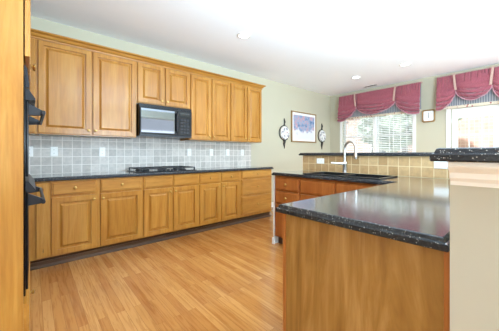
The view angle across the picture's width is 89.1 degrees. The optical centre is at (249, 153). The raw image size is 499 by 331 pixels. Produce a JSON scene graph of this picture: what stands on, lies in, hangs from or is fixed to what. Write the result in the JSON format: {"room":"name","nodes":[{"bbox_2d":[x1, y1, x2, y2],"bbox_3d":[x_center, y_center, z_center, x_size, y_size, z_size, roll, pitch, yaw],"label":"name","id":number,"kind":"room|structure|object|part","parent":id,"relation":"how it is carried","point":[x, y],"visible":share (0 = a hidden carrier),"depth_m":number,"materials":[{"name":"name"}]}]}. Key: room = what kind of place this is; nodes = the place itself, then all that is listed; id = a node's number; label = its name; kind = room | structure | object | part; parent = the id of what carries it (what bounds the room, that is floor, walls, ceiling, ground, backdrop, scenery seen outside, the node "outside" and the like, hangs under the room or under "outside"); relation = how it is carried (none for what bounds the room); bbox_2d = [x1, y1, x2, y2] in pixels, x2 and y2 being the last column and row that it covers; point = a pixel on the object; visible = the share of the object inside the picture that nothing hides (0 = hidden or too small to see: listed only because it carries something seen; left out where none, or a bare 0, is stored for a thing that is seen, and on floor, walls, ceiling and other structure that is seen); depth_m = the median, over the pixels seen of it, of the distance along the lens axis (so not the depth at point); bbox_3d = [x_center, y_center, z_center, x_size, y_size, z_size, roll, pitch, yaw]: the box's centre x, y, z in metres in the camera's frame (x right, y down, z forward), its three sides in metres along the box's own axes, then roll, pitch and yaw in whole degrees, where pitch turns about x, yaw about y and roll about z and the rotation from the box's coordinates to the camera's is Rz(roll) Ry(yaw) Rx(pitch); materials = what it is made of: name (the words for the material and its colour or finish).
{"room":"kitchen","nodes":[
{"label":"kitchen","id":0,"kind":"room"},
{"bbox_2d":[29,207,282,330],"bbox_3d":[0.977,1.200,0.321,10.900,0.100,8.815,0,0,-41],"label":"floor","id":1,"kind":"structure","parent":0,"point":[228,278],"depth_m":2.17,"materials":[{"name":"brown wood"}]},
{"bbox_2d":[0,0,35,330],"bbox_3d":[-1.722,-0.089,1.535,0.666,2.478,0.872,0,0,-41],"label":"tall cabinet","id":2,"kind":"object","parent":1,"relation":"on","point":[15,15],"visible":0.94,"depth_m":1.35,"materials":[{"name":"brown wood"}]},
{"bbox_3d":[-1.487,0.930,1.696,0.024,0.210,0.786,0,0,-41],"label":"drawer","id":3,"kind":"part","parent":2,"relation":"part of","materials":[{"name":"brown wood"}]},
{"bbox_3d":[-1.353,-0.880,1.548,0.022,0.680,0.387,0,0,-41],"label":"door","id":4,"kind":"part","parent":2,"relation":"part of","materials":[{"name":"brown wood"}]},
{"bbox_3d":[-1.613,-0.880,1.850,0.022,0.680,0.387,0,0,-41],"label":"door","id":5,"kind":"part","parent":2,"relation":"part of","materials":[{"name":"brown wood"}]},
{"bbox_2d":[23,64,45,295],"bbox_3d":[-1.656,0.145,1.550,0.618,1.295,0.746,0,0,-41],"label":"wall oven","id":6,"kind":"object","parent":2,"relation":"in","point":[29,109],"visible":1,"depth_m":1.43,"materials":[{"name":"black metal"}]},
{"bbox_3d":[-1.492,0.147,1.691,0.008,1.291,0.746,0,0,-41],"label":"trim panel","id":7,"kind":"part","parent":6,"relation":"part of","materials":[{"name":"black metal"}]},
{"bbox_3d":[-1.484,0.490,1.698,0.010,0.545,0.716,0,0,-41],"label":"door","id":8,"kind":"part","parent":6,"relation":"part of","materials":[{"name":"black ceramic"}]},
{"bbox_3d":[-1.484,-0.087,1.698,0.010,0.430,0.716,0,0,-41],"label":"door","id":9,"kind":"part","parent":6,"relation":"part of","materials":[{"name":"black ceramic"}]},
{"bbox_3d":[-1.482,-0.431,1.700,0.016,0.118,0.716,0,0,-41],"label":"control panel","id":10,"kind":"part","parent":6,"relation":"part of","materials":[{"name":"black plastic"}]},
{"bbox_3d":[-1.472,0.184,1.708,0.042,0.060,0.716,0,0,-41],"label":"vent trim","id":11,"kind":"part","parent":6,"relation":"part of","materials":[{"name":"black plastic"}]},
{"bbox_3d":[-1.472,-0.336,1.708,0.042,0.060,0.716,0,0,-41],"label":"vent trim","id":12,"kind":"part","parent":6,"relation":"part of","materials":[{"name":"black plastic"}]},
{"bbox_3d":[-1.452,0.263,1.726,0.079,0.069,0.692,0,0,-41],"label":"handle","id":13,"kind":"part","parent":6,"relation":"part of","materials":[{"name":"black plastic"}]},
{"bbox_3d":[-1.452,-0.257,1.726,0.079,0.069,0.692,0,0,-41],"label":"handle","id":14,"kind":"part","parent":6,"relation":"part of","materials":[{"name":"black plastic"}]},
{"bbox_2d":[29,181,50,260],"bbox_3d":[-2.496,0.661,2.528,0.784,0.778,0.638,0,0,-41],"label":"base cabinet","id":15,"kind":"object","parent":1,"relation":"on","point":[39,214],"visible":0.24,"depth_m":2.52,"materials":[{"name":"brown wood"}]},
{"bbox_3d":[-2.062,0.661,2.532,0.108,0.747,0.022,0,0,-41],"label":"door","id":16,"kind":"part","parent":15,"relation":"part of","materials":[{"name":"brown wood"}]},
{"bbox_2d":[51,176,141,256],"bbox_3d":[-1.857,0.661,3.077,0.901,0.778,0.638,0,0,-41],"label":"base cabinet","id":17,"kind":"object","parent":1,"relation":"on","point":[86,214],"visible":0.96,"depth_m":2.81,"materials":[{"name":"brown wood"}]},
{"bbox_3d":[-1.861,0.356,2.703,0.396,0.143,0.024,0,0,-41],"label":"drawer","id":18,"kind":"part","parent":17,"relation":"part of","materials":[{"name":"brown wood"}]},
{"bbox_3d":[-1.861,0.742,2.704,0.396,0.587,0.022,0,0,-41],"label":"door","id":19,"kind":"part","parent":17,"relation":"part of","materials":[{"name":"brown wood"}]},
{"bbox_3d":[-1.512,0.356,3.002,0.445,0.143,0.024,0,0,-41],"label":"drawer","id":20,"kind":"part","parent":17,"relation":"part of","materials":[{"name":"brown wood"}]},
{"bbox_3d":[-1.513,0.742,3.003,0.445,0.587,0.022,0,0,-41],"label":"door","id":21,"kind":"part","parent":17,"relation":"part of","materials":[{"name":"brown wood"}]},
{"bbox_2d":[30,166,273,181],"bbox_3d":[-1.288,0.254,3.570,4.010,0.037,0.632,0,0,-41],"label":"countertop","id":22,"kind":"structure","parent":17,"relation":"on","point":[107,174],"depth_m":3.07,"materials":[{"name":"black stone"}]},
{"bbox_2d":[127,166,194,172],"bbox_3d":[-1.232,0.228,3.594,0.800,0.086,0.510,0,0,-41],"label":"gas cooktop","id":23,"kind":"object","parent":22,"relation":"in","point":[155,168],"visible":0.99,"depth_m":3.48,"materials":[{"name":"black metal"}]},
{"bbox_2d":[30,212,270,270],"bbox_3d":[-1.301,1.101,3.599,3.992,0.098,0.562,0,0,-41],"label":"toe kick","id":24,"kind":"object","parent":1,"relation":"on","point":[51,261],"visible":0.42,"depth_m":3.12,"materials":[{"name":"brown wood"}]},
{"bbox_2d":[142,173,197,237],"bbox_3d":[-1.216,0.661,3.626,0.787,0.778,0.638,0,0,-41],"label":"base cabinet","id":25,"kind":"object","parent":1,"relation":"on","point":[169,202],"visible":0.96,"depth_m":3.37,"materials":[{"name":"brown wood"}]},
{"bbox_3d":[-1.183,0.742,3.286,0.364,0.587,0.022,0,0,-41],"label":"door","id":26,"kind":"part","parent":25,"relation":"part of","materials":[{"name":"brown wood"}]},
{"bbox_3d":[-0.888,0.742,3.539,0.368,0.587,0.022,0,0,-41],"label":"door","id":27,"kind":"part","parent":25,"relation":"part of","materials":[{"name":"brown wood"}]},
{"bbox_2d":[198,171,239,225],"bbox_3d":[-0.624,0.661,4.135,0.774,0.778,0.638,0,0,-41],"label":"base cabinet","id":28,"kind":"object","parent":1,"relation":"on","point":[218,192],"visible":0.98,"depth_m":3.88,"materials":[{"name":"brown wood"}]},
{"bbox_3d":[-0.591,0.356,3.793,0.347,0.143,0.024,0,0,-41],"label":"drawer","id":29,"kind":"part","parent":28,"relation":"part of","materials":[{"name":"brown wood"}]},
{"bbox_3d":[-0.591,0.742,3.793,0.347,0.587,0.022,0,0,-41],"label":"door","id":30,"kind":"part","parent":28,"relation":"part of","materials":[{"name":"brown wood"}]},
{"bbox_3d":[-0.299,0.356,4.043,0.347,0.143,0.024,0,0,-41],"label":"drawer","id":31,"kind":"part","parent":28,"relation":"part of","materials":[{"name":"brown wood"}]},
{"bbox_3d":[-0.300,0.742,4.043,0.347,0.587,0.022,0,0,-41],"label":"door","id":32,"kind":"part","parent":28,"relation":"part of","materials":[{"name":"brown wood"}]},
{"bbox_2d":[240,169,270,217],"bbox_3d":[-0.051,0.661,4.626,0.736,0.778,0.638,0,0,-41],"label":"base cabinet","id":33,"kind":"object","parent":1,"relation":"on","point":[255,185],"visible":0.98,"depth_m":4.37,"materials":[{"name":"brown wood"}]},
{"bbox_3d":[0.135,0.864,4.415,0.695,0.303,0.024,0,0,-41],"label":"drawer","id":34,"kind":"part","parent":33,"relation":"part of","materials":[{"name":"brown wood"}]},
{"bbox_3d":[0.135,0.559,4.415,0.695,0.262,0.024,0,0,-41],"label":"drawer","id":35,"kind":"part","parent":33,"relation":"part of","materials":[{"name":"brown wood"}]},
{"bbox_3d":[0.135,0.345,4.415,0.695,0.120,0.024,0,0,-41],"label":"drawer","id":36,"kind":"part","parent":33,"relation":"part of","materials":[{"name":"brown wood"}]},
{"bbox_2d":[272,175,277,243],"bbox_3d":[0.543,0.711,3.454,0.633,0.878,0.035,0,0,-41],"label":"end panel","id":37,"kind":"object","parent":1,"relation":"on","point":[274,238],"visible":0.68,"depth_m":3.26,"materials":[{"name":"white paint"}]},
{"bbox_2d":[278,237,282,243],"bbox_3d":[0.806,1.100,2.800,0.020,0.100,1.300,0,0,-41],"label":"toe kick","id":38,"kind":"object","parent":1,"relation":"on","point":[280,240],"visible":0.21,"depth_m":3.26,"materials":[{"name":"brown wood"}]},
{"bbox_2d":[275,175,300,237],"bbox_3d":[0.672,0.661,3.289,0.653,0.778,0.407,0,0,-41],"label":"base cabinet","id":39,"kind":"object","parent":1,"relation":"on","point":[287,189],"visible":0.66,"depth_m":3.13,"materials":[{"name":"brown wood"}]},
{"bbox_3d":[0.455,0.833,3.098,0.024,0.405,0.384,0,0,-41],"label":"drawer","id":40,"kind":"part","parent":39,"relation":"part of","materials":[{"name":"brown wood"}]},
{"bbox_3d":[0.455,0.540,3.098,0.024,0.150,0.384,0,0,-41],"label":"drawer","id":41,"kind":"part","parent":39,"relation":"part of","materials":[{"name":"brown wood"}]},
{"bbox_3d":[0.455,0.372,3.098,0.024,0.155,0.384,0,0,-41],"label":"drawer","id":42,"kind":"part","parent":39,"relation":"part of","materials":[{"name":"brown wood"}]},
{"bbox_2d":[300,178,378,199],"bbox_3d":[1.102,0.661,2.787,0.653,0.778,0.915,0,0,-41],"label":"base cabinet","id":43,"kind":"object","parent":1,"relation":"on","point":[310,188],"visible":0.04,"depth_m":2.69,"materials":[{"name":"brown wood"}]},
{"bbox_3d":[0.737,0.750,2.771,0.022,0.570,0.440,0,0,-41],"label":"door","id":44,"kind":"part","parent":43,"relation":"part of","materials":[{"name":"brown wood"}]},
{"bbox_2d":[283,214,449,330],"bbox_3d":[0.904,0.711,1.445,1.466,0.878,0.673,0,0,-41],"label":"base cabinet","id":45,"kind":"object","parent":1,"relation":"on","point":[335,278],"visible":0.41,"depth_m":0.92,"materials":[{"name":"brown wood"}]},
{"bbox_3d":[0.171,0.711,1.194,0.026,0.878,0.016,0,0,-41],"label":"corner trim","id":46,"kind":"part","parent":45,"relation":"part of","materials":[{"name":"brown wood"}]},
{"bbox_2d":[272,170,449,251],"bbox_3d":[0.655,0.254,2.184,2.106,0.037,2.118,0,0,-41],"label":"countertop","id":47,"kind":"structure","parent":45,"relation":"on","point":[411,210],"depth_m":1.09,"materials":[{"name":"black stone"}]},
{"bbox_2d":[331,140,356,172],"bbox_3d":[1.148,0.037,3.039,0.306,0.396,0.141,0,0,39],"label":"kitchen faucet","id":48,"kind":"object","parent":47,"relation":"on","point":[344,163],"visible":0.97,"depth_m":3.06,"materials":[{"name":"silver metal"}]},
{"bbox_3d":[1.189,-0.037,2.995,0.029,0.248,0.212,0,0,-20],"label":"spout","id":49,"kind":"part","parent":48,"relation":"part of","materials":[{"name":"silver metal"}]},
{"bbox_2d":[303,172,397,179],"bbox_3d":[1.069,0.332,2.778,0.434,0.216,0.869,0,0,-41],"label":"sink","id":50,"kind":"object","parent":47,"relation":"in","point":[337,174],"visible":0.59,"depth_m":2.78,"materials":[{"name":"black"}]},
{"bbox_3d":[0.933,0.338,2.936,0.382,0.205,0.400,0,0,-41],"label":"bowl","id":51,"kind":"part","parent":50,"relation":"part of","materials":[{"name":"black"}]},
{"bbox_3d":[1.204,0.338,2.620,0.382,0.205,0.400,0,0,-41],"label":"bowl","id":52,"kind":"part","parent":50,"relation":"part of","materials":[{"name":"black"}]},
{"bbox_3d":[0.571,0.711,0.728,0.026,0.878,0.017,0,0,-41],"label":"corner trim","id":53,"kind":"part","parent":45,"relation":"part of","materials":[{"name":"brown wood"}]},
{"bbox_2d":[31,16,329,201],"bbox_3d":[-0.490,-0.223,4.771,7.030,2.745,0.150,0,0,-41],"label":"wall","id":54,"kind":"structure","parent":0,"point":[278,99],"depth_m":5.50,"materials":[{"name":"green paint"}]},
{"bbox_2d":[29,38,36,134],"bbox_3d":[-2.619,-0.733,2.594,0.682,1.034,0.378,0,0,-41],"label":"upper cabinet","id":55,"kind":"object","parent":54,"relation":"attached to","point":[33,87],"visible":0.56,"depth_m":2.70,"materials":[{"name":"brown wood"}]},
{"bbox_3d":[-2.439,-0.725,2.551,0.420,0.994,0.022,0,0,-41],"label":"door","id":56,"kind":"part","parent":55,"relation":"part of","materials":[{"name":"brown wood"}]},
{"bbox_2d":[37,39,135,138],"bbox_3d":[-1.977,-0.733,3.144,1.010,1.034,0.378,0,0,-41],"label":"upper cabinet","id":57,"kind":"object","parent":54,"relation":"attached to","point":[81,93],"visible":0.98,"depth_m":2.98,"materials":[{"name":"brown wood"}]},
{"bbox_3d":[-2.074,-0.725,2.864,0.484,0.994,0.022,0,0,-41],"label":"door","id":58,"kind":"part","parent":57,"relation":"part of","materials":[{"name":"brown wood"}]},
{"bbox_3d":[-1.998,-0.226,3.168,0.974,0.017,0.300,0,0,-41],"label":"panel","id":59,"kind":"part","parent":57,"relation":"part of","materials":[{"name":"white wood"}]},
{"bbox_3d":[-1.690,-0.725,3.194,0.489,0.994,0.022,0,0,-41],"label":"door","id":60,"kind":"part","parent":57,"relation":"part of","materials":[{"name":"brown wood"}]},
{"bbox_2d":[29,135,250,173],"bbox_3d":[-1.492,-0.018,3.806,4.008,0.504,0.010,0,0,-41],"label":"tile backsplash","id":61,"kind":"structure","parent":54,"relation":"attached to","point":[75,154],"depth_m":3.58,"materials":[{"name":"grey tile"}]},
{"bbox_2d":[29,147,32,156],"bbox_3d":[-2.527,-0.028,2.905,0.072,0.116,0.008,0,0,-41],"label":"outlet","id":62,"kind":"object","parent":61,"relation":"attached to","point":[30,148],"visible":0.56,"depth_m":2.92,"materials":[{"name":"white plastic"}]},
{"bbox_2d":[50,147,57,156],"bbox_3d":[-2.354,-0.028,3.054,0.072,0.116,0.008,0,0,-41],"label":"outlet","id":63,"kind":"object","parent":61,"relation":"attached to","point":[53,150],"visible":1,"depth_m":3.05,"materials":[{"name":"white plastic"}]},
{"bbox_2d":[99,148,104,155],"bbox_3d":[-1.967,-0.028,3.386,0.072,0.116,0.008,0,0,-41],"label":"outlet","id":64,"kind":"object","parent":61,"relation":"attached to","point":[101,150],"visible":1,"depth_m":3.38,"materials":[{"name":"white plastic"}]},
{"bbox_2d":[136,62,189,108],"bbox_3d":[-1.300,-0.964,3.726,0.776,0.572,0.378,0,0,-41],"label":"upper cabinet","id":65,"kind":"object","parent":54,"relation":"attached to","point":[155,85],"visible":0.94,"depth_m":3.57,"materials":[{"name":"brown wood"}]},
{"bbox_3d":[-1.353,-0.957,3.482,0.349,0.530,0.022,0,0,-41],"label":"door","id":66,"kind":"part","parent":65,"relation":"part of","materials":[{"name":"brown wood"}]},
{"bbox_2d":[136,103,191,138],"bbox_3d":[-1.262,-0.455,3.683,0.754,0.430,0.446,0,0,-41],"label":"microwave","id":67,"kind":"object","parent":65,"relation":"attached to","point":[152,121],"visible":0.97,"depth_m":3.51,"materials":[{"name":"black plastic"}]},
{"bbox_3d":[-1.238,-0.448,3.482,0.521,0.355,0.022,0,0,-41],"label":"door","id":68,"kind":"part","parent":67,"relation":"part of","materials":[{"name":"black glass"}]},
{"bbox_3d":[-1.155,-0.253,3.559,0.746,0.026,0.014,0,0,-41],"label":"trim","id":69,"kind":"part","parent":67,"relation":"part of","materials":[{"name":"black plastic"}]},
{"bbox_3d":[-0.954,-0.448,3.727,0.221,0.355,0.020,0,0,-41],"label":"control panel","id":70,"kind":"part","parent":67,"relation":"part of","materials":[{"name":"black plastic"}]},
{"bbox_3d":[-1.057,-0.957,3.736,0.373,0.530,0.022,0,0,-41],"label":"door","id":71,"kind":"part","parent":65,"relation":"part of","materials":[{"name":"brown wood"}]},
{"bbox_2d":[180,74,229,141],"bbox_3d":[-0.717,-0.733,4.225,0.758,1.034,0.378,0,0,-41],"label":"upper cabinet","id":72,"kind":"object","parent":54,"relation":"attached to","point":[209,98],"visible":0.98,"depth_m":4.08,"materials":[{"name":"brown wood"}]},
{"bbox_3d":[-0.762,-0.725,3.989,0.354,0.994,0.022,0,0,-41],"label":"door","id":73,"kind":"part","parent":72,"relation":"part of","materials":[{"name":"brown wood"}]},
{"bbox_3d":[-0.738,-0.226,4.249,0.722,0.017,0.300,0,0,-41],"label":"panel","id":74,"kind":"part","parent":72,"relation":"part of","materials":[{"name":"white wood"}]},
{"bbox_3d":[-0.476,-0.725,4.235,0.351,0.994,0.022,0,0,-41],"label":"door","id":75,"kind":"part","parent":72,"relation":"part of","materials":[{"name":"brown wood"}]},
{"bbox_2d":[229,83,261,142],"bbox_3d":[-0.146,-0.733,4.716,0.748,1.034,0.378,0,0,-41],"label":"upper cabinet","id":76,"kind":"object","parent":54,"relation":"attached to","point":[245,102],"visible":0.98,"depth_m":4.57,"materials":[{"name":"brown wood"}]},
{"bbox_2d":[31,28,265,89],"bbox_3d":[-1.342,-1.267,3.681,4.036,0.078,0.389,0,0,-41],"label":"crown molding","id":77,"kind":"structure","parent":76,"relation":"attached to","point":[36,34],"depth_m":3.29,"materials":[{"name":"brown wood"}]},
{"bbox_3d":[-0.188,-0.725,4.482,0.352,0.994,0.022,0,0,-41],"label":"door","id":78,"kind":"part","parent":76,"relation":"part of","materials":[{"name":"brown wood"}]},
{"bbox_3d":[0.096,-0.725,4.725,0.345,0.994,0.022,0,0,-41],"label":"door","id":79,"kind":"part","parent":76,"relation":"part of","materials":[{"name":"brown wood"}]},
{"bbox_2d":[279,118,288,148],"bbox_3d":[0.795,-0.465,5.747,0.095,0.691,0.348,0,0,43],"label":"wall plate","id":80,"kind":"object","parent":54,"relation":"attached to","point":[284,131],"visible":1,"depth_m":5.74,"materials":[{"name":"ceramic"}]},
{"bbox_3d":[0.797,-0.480,5.743,0.296,0.296,0.027,0,0,-41],"label":"dish","id":81,"kind":"part","parent":80,"relation":"part of","materials":[{"name":"white ceramic"}]},
{"bbox_2d":[291,110,315,142],"bbox_3d":[1.343,-0.650,6.221,0.970,0.730,0.034,0,0,-41],"label":"framed picture","id":82,"kind":"object","parent":54,"relation":"attached to","point":[303,125],"visible":1,"depth_m":6.20,"materials":[{"name":"white paper"}]},
{"bbox_2d":[293,114,313,139],"bbox_3d":[1.345,-0.642,6.219,0.820,0.575,0.003,0,0,-41],"label":"print","id":83,"kind":"object","parent":82,"relation":"attached to","point":[303,124],"depth_m":6.19},
{"bbox_2d":[318,124,325,147],"bbox_3d":[1.922,-0.465,6.714,0.095,0.691,0.348,0,0,43],"label":"wall plate","id":84,"kind":"object","parent":54,"relation":"attached to","point":[322,135],"visible":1,"depth_m":6.70,"materials":[{"name":"ceramic"}]},
{"bbox_3d":[1.924,-0.480,6.710,0.296,0.296,0.027,0,0,-41],"label":"dish","id":85,"kind":"part","parent":84,"relation":"part of","materials":[{"name":"white ceramic"}]},
{"bbox_2d":[31,0,498,95],"bbox_3d":[0.977,-1.655,0.321,10.900,0.120,8.815,0,0,-41],"label":"ceiling","id":86,"kind":"structure","parent":0,"point":[317,46],"depth_m":3.36,"materials":[{"name":"paint"}]},
{"bbox_2d":[237,32,250,38],"bbox_3d":[-0.074,-1.588,3.408,0.190,0.014,0.190,0,0,-41],"label":"recessed light","id":87,"kind":"object","parent":86,"relation":"in","point":[242,35],"visible":1,"depth_m":3.39,"materials":[{"name":"white paint"}]},
{"bbox_2d":[399,62,410,65],"bbox_3d":[2.765,-1.588,4.507,0.190,0.014,0.190,0,0,-41],"label":"recessed light","id":88,"kind":"object","parent":86,"relation":"in","point":[406,63],"visible":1,"depth_m":4.49,"materials":[{"name":"white paint"}]},
{"bbox_2d":[303,155,440,178],"bbox_3d":[1.510,0.586,2.909,0.120,1.129,2.110,0,0,-41],"label":"wall","id":89,"kind":"structure","parent":0,"point":[303,155],"depth_m":3.55,"materials":[{"name":"beige paint"}]},
{"bbox_2d":[303,156,449,178],"bbox_3d":[1.457,0.128,2.872,0.008,0.212,2.099,0,0,-41],"label":"tile backsplash","id":90,"kind":"structure","parent":89,"relation":"attached to","point":[410,166],"depth_m":2.83,"materials":[{"name":"beige tile"}]},
{"bbox_2d":[317,158,323,163],"bbox_3d":[0.960,0.095,3.439,0.008,0.072,0.116,0,0,-41],"label":"outlet","id":91,"kind":"object","parent":90,"relation":"attached to","point":[319,160],"visible":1,"depth_m":3.43,"materials":[{"name":"white plastic"}]},
{"bbox_2d":[434,161,447,168],"bbox_3d":[1.831,0.105,2.423,0.008,0.072,0.116,0,0,-41],"label":"outlet","id":92,"kind":"object","parent":90,"relation":"attached to","point":[437,165],"visible":0.94,"depth_m":2.42,"materials":[{"name":"white plastic"}]},
{"bbox_2d":[330,64,498,152],"bbox_3d":[5.056,-0.223,3.821,0.150,2.745,8.815,0,0,-41],"label":"wall","id":93,"kind":"structure","parent":0,"point":[430,136],"depth_m":5.30,"materials":[{"name":"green paint"}]},
{"bbox_2d":[340,113,415,152],"bbox_3d":[3.030,-0.450,6.131,0.175,1.360,1.800,0,0,-41],"label":"window","id":94,"kind":"structure","parent":93,"relation":"in","point":[413,117],"depth_m":6.09,"materials":[{"name":"white paint"}]},
{"bbox_2d":[343,118,372,152],"bbox_3d":[2.756,-0.452,6.456,0.050,1.236,0.778,0,0,-41],"label":"window blind","id":95,"kind":"object","parent":94,"relation":"attached to","point":[357,121],"visible":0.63,"depth_m":6.42,"materials":[{"name":"white plastic"}]},
{"bbox_3d":[2.805,-0.450,6.498,0.040,1.240,0.790,0,0,-41],"label":"sash","id":96,"kind":"part","parent":94,"relation":"part of","materials":[{"name":"white paint"}]},
{"bbox_3d":[2.805,-0.450,6.498,0.004,1.160,0.710,0,0,-41],"label":"pane","id":97,"kind":"part","parent":94,"relation":"part of","materials":[{"name":"clear glass"}]},
{"bbox_2d":[376,114,412,152],"bbox_3d":[3.309,-0.452,5.811,0.050,1.236,0.778,0,0,-41],"label":"window blind","id":98,"kind":"object","parent":94,"relation":"attached to","point":[393,119],"visible":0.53,"depth_m":5.79,"materials":[{"name":"white plastic"}]},
{"bbox_3d":[3.358,-0.450,5.853,0.040,1.240,0.790,0,0,-41],"label":"sash","id":99,"kind":"part","parent":94,"relation":"part of","materials":[{"name":"white paint"}]},
{"bbox_3d":[3.358,-0.450,5.853,0.004,1.160,0.710,0,0,-41],"label":"pane","id":100,"kind":"part","parent":94,"relation":"part of","materials":[{"name":"clear glass"}]},
{"bbox_2d":[337,82,422,121],"bbox_3d":[2.959,-1.169,5.965,0.239,0.692,1.843,0,0,-41],"label":"valance","id":101,"kind":"object","parent":93,"relation":"attached to","point":[401,99],"visible":1,"depth_m":5.82,"materials":[{"name":"red fabric"}]},
{"bbox_2d":[422,109,434,122],"bbox_3d":[3.706,-0.790,5.248,0.040,0.260,0.230,0,0,-41],"label":"wall clock","id":102,"kind":"object","parent":93,"relation":"attached to","point":[428,115],"visible":1,"depth_m":5.24,"materials":[{"name":"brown wood"}]},
{"bbox_2d":[436,66,498,110],"bbox_3d":[4.112,-1.189,4.621,0.239,0.692,1.144,0,0,-41],"label":"valance","id":103,"kind":"object","parent":93,"relation":"attached to","point":[480,87],"visible":1,"depth_m":4.66,"materials":[{"name":"red fabric"}]},
{"bbox_2d":[446,104,498,147],"bbox_3d":[4.205,0.092,4.728,0.111,2.115,0.850,0,0,-41],"label":"window","id":104,"kind":"structure","parent":93,"relation":"in","point":[478,126],"depth_m":4.76,"materials":[{"name":"white glass"}]},
{"bbox_3d":[4.182,0.092,4.708,0.020,2.115,0.850,0,0,-41],"label":"casing","id":105,"kind":"part","parent":104,"relation":"part of","materials":[{"name":"white paint"}]},
{"bbox_3d":[4.231,-0.011,4.748,0.006,1.402,0.540,0,0,-41],"label":"pane","id":106,"kind":"part","parent":104,"relation":"part of","materials":[{"name":"clear glass"}]},
{"bbox_2d":[450,185,498,330],"bbox_3d":[1.433,0.586,1.378,2.230,1.129,0.115,0,0,-41],"label":"wall","id":107,"kind":"structure","parent":0,"point":[474,211],"depth_m":0.66,"materials":[{"name":"beige paint"}]},
{"bbox_2d":[299,147,498,162],"bbox_3d":[0.870,0.002,2.136,2.458,0.037,2.550,0,0,-41],"label":"bar","id":108,"kind":"object","parent":107,"relation":"on","point":[470,154],"visible":0.92,"depth_m":0.66,"materials":[{"name":"black stone"}]},
{"bbox_2d":[448,162,498,187],"bbox_3d":[1.432,0.052,1.353,2.265,0.063,0.148,0,0,-41],"label":"trim","id":109,"kind":"structure","parent":107,"relation":"attached to","point":[476,174],"depth_m":0.64,"materials":[{"name":"white light wood"}]}
]}

